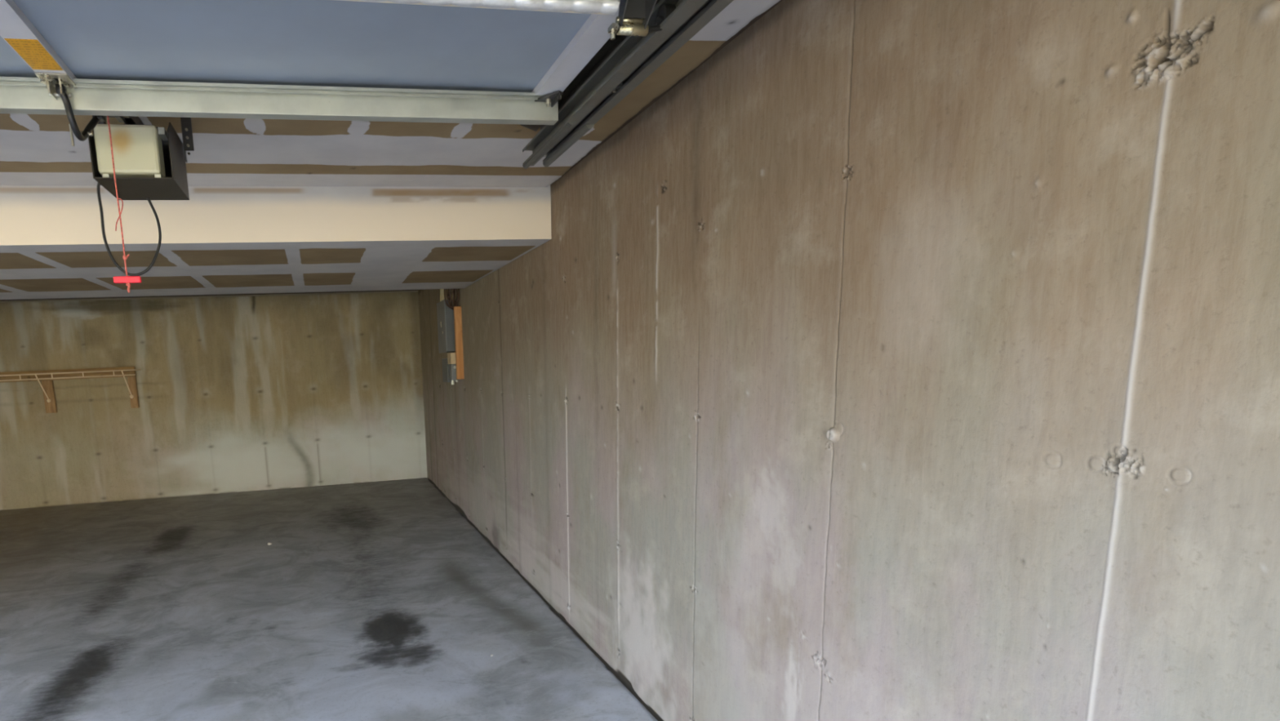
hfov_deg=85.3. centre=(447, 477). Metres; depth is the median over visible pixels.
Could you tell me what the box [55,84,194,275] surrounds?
garage door opener
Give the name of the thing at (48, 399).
wire shelf
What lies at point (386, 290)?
sill
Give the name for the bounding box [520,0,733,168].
door track
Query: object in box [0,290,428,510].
wall
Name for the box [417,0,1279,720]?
wall
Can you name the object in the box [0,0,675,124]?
garage door
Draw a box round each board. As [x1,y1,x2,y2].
[453,306,464,379]
[551,0,782,184]
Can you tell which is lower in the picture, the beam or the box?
the box
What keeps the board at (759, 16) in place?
attached to the wall at (897, 360)
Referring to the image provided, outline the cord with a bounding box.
[106,115,142,293]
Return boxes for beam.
[0,185,551,244]
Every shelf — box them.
[0,368,141,402]
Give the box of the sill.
[0,289,417,300]
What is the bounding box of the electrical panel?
[436,288,455,382]
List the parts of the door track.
joining plate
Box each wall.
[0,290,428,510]
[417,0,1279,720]
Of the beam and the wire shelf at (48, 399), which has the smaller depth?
the beam
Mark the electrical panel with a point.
(446, 328)
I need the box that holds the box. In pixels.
[447,352,461,384]
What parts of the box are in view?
plate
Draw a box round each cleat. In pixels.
[41,380,57,413]
[127,376,139,408]
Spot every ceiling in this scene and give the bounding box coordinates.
[0,0,780,186]
[0,239,550,299]
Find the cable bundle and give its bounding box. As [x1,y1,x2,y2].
[444,288,460,309]
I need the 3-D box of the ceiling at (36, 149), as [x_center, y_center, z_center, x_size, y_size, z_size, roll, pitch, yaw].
[-2.212,-0.931,0.879,6.335,0.002,4.020,-4,10,-10]
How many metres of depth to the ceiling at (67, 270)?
3.91 m
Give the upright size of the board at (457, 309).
0.613 m
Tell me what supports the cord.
hanging from the garage door opener
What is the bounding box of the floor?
[0,477,657,720]
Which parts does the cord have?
pull handle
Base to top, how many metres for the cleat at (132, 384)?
0.348 m
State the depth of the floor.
3.91 m
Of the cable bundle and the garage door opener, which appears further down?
the cable bundle
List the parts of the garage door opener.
arm, power cord, rail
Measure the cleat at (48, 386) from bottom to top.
0.353 m

